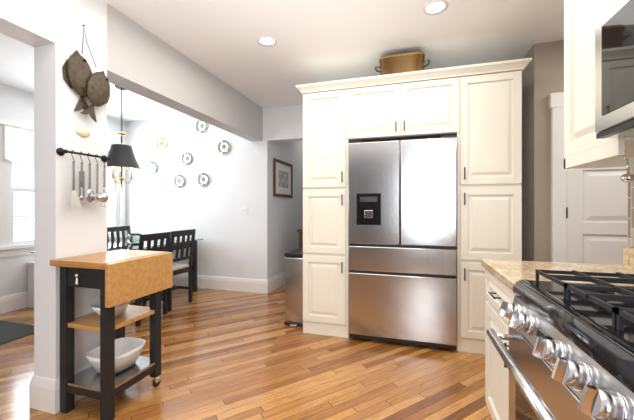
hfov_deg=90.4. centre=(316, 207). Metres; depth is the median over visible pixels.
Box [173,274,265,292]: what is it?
baseboard
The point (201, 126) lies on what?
plate
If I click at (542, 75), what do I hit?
wall
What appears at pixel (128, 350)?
bowl
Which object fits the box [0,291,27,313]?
baseboard
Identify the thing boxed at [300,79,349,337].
tall cabinet
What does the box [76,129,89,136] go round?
plaque
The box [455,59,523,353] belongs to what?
tall cabinet
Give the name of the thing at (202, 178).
plate
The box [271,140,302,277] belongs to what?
wall
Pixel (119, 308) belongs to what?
bowl
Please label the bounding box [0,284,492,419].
floor
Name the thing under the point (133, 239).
glass vase
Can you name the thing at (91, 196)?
utensil rail
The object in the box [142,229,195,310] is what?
chair
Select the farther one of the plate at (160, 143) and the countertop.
the plate at (160, 143)
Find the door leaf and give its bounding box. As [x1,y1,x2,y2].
[566,167,629,264]
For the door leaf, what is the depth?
2.55 m
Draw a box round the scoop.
[620,150,633,182]
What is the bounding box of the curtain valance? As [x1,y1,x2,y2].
[0,123,33,162]
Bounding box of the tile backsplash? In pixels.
[627,167,633,246]
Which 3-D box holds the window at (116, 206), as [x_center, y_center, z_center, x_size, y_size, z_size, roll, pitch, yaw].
[-3.276,-0.210,4.751,0.160,1.540,0.830,0,0,16]
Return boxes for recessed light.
[257,36,276,45]
[423,0,447,14]
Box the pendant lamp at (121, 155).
[107,85,140,187]
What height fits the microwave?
0.440 m
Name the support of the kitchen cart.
on the floor
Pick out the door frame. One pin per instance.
(558, 207)
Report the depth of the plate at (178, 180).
4.84 m
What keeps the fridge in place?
on the floor
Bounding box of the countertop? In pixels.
[481,246,633,290]
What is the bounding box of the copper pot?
[375,51,429,74]
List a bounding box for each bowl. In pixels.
[86,337,145,373]
[90,301,129,316]
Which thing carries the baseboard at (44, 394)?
attached to the wall at (127, 53)
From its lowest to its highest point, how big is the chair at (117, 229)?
0.930 m
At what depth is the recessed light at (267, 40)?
2.65 m
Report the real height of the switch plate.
0.114 m
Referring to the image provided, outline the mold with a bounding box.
[62,25,109,121]
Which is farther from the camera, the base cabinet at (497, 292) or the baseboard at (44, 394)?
the baseboard at (44, 394)
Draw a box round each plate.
[146,161,156,174]
[155,137,166,150]
[173,174,184,187]
[182,152,191,164]
[195,120,207,132]
[197,172,208,185]
[217,139,229,154]
[237,258,241,265]
[240,206,247,213]
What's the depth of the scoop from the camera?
1.30 m
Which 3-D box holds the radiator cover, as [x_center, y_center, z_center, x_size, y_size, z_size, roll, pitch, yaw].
[-3.311,0.927,4.078,0.215,0.545,0.650,0,0,16]
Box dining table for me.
[30,238,202,290]
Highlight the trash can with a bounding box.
[284,249,302,326]
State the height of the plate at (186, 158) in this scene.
0.190 m
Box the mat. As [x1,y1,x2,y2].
[0,320,33,344]
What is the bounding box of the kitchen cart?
[50,250,172,419]
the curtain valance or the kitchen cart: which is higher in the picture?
the curtain valance
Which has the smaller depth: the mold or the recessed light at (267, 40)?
the mold
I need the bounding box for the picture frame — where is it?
[273,158,292,197]
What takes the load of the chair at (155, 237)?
on the floor
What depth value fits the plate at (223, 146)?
4.62 m
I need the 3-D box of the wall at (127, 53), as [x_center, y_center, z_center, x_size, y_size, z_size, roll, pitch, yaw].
[-1.855,-0.105,1.097,0.180,2.610,7.050,0,0,16]
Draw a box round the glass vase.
[127,233,141,244]
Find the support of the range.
on the floor
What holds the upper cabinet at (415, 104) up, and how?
attached to the wall at (239, 175)
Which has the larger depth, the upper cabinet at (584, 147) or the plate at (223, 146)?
the plate at (223, 146)
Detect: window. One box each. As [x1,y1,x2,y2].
[0,121,33,257]
[107,144,126,241]
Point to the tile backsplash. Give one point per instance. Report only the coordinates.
(630, 214)
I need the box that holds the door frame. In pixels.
[549,92,566,262]
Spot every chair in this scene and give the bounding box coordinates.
[107,226,130,242]
[129,232,170,326]
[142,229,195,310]
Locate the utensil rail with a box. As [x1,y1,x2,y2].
[56,148,110,206]
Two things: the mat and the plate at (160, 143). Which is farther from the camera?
the plate at (160, 143)
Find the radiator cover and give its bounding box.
[26,261,33,307]
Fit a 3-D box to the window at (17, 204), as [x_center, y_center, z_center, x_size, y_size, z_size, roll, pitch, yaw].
[-3.513,-0.210,3.950,0.160,1.540,0.840,0,0,16]
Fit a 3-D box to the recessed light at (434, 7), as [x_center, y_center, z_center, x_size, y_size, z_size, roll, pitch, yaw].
[0.833,-1.408,2.215,0.164,0.004,0.164,0,0,16]
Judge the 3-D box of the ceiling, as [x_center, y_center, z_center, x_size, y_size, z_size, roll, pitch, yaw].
[-0.441,-1.460,2.738,9.600,0.100,11.000,0,0,16]
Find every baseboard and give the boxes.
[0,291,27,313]
[29,363,90,413]
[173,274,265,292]
[266,271,284,293]
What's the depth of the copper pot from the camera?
2.78 m
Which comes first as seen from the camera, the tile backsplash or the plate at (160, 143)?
the tile backsplash
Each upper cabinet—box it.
[348,67,455,141]
[564,0,633,163]
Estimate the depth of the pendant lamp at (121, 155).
3.56 m
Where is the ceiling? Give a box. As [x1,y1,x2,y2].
[0,0,563,121]
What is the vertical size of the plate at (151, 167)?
0.210 m
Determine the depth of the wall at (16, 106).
3.73 m
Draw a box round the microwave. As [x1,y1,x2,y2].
[595,0,633,138]
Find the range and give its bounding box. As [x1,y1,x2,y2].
[486,269,633,419]
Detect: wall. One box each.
[0,0,262,379]
[0,84,125,296]
[126,104,302,279]
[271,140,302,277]
[521,40,563,261]
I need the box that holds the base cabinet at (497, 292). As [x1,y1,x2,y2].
[485,269,514,419]
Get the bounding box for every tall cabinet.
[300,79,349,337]
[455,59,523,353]
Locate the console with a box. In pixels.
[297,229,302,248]
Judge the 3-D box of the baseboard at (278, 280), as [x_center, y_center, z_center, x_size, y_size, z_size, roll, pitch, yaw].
[-0.262,1.105,5.884,0.016,0.190,3.066,0,0,16]
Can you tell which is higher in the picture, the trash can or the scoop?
the scoop
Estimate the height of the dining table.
0.747 m
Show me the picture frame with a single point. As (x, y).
(282, 178)
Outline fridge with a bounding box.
[348,135,456,348]
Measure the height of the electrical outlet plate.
0.114 m
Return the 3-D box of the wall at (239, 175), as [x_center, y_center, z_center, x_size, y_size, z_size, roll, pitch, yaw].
[-0.622,-0.105,4.168,5.600,2.610,0.700,0,0,16]

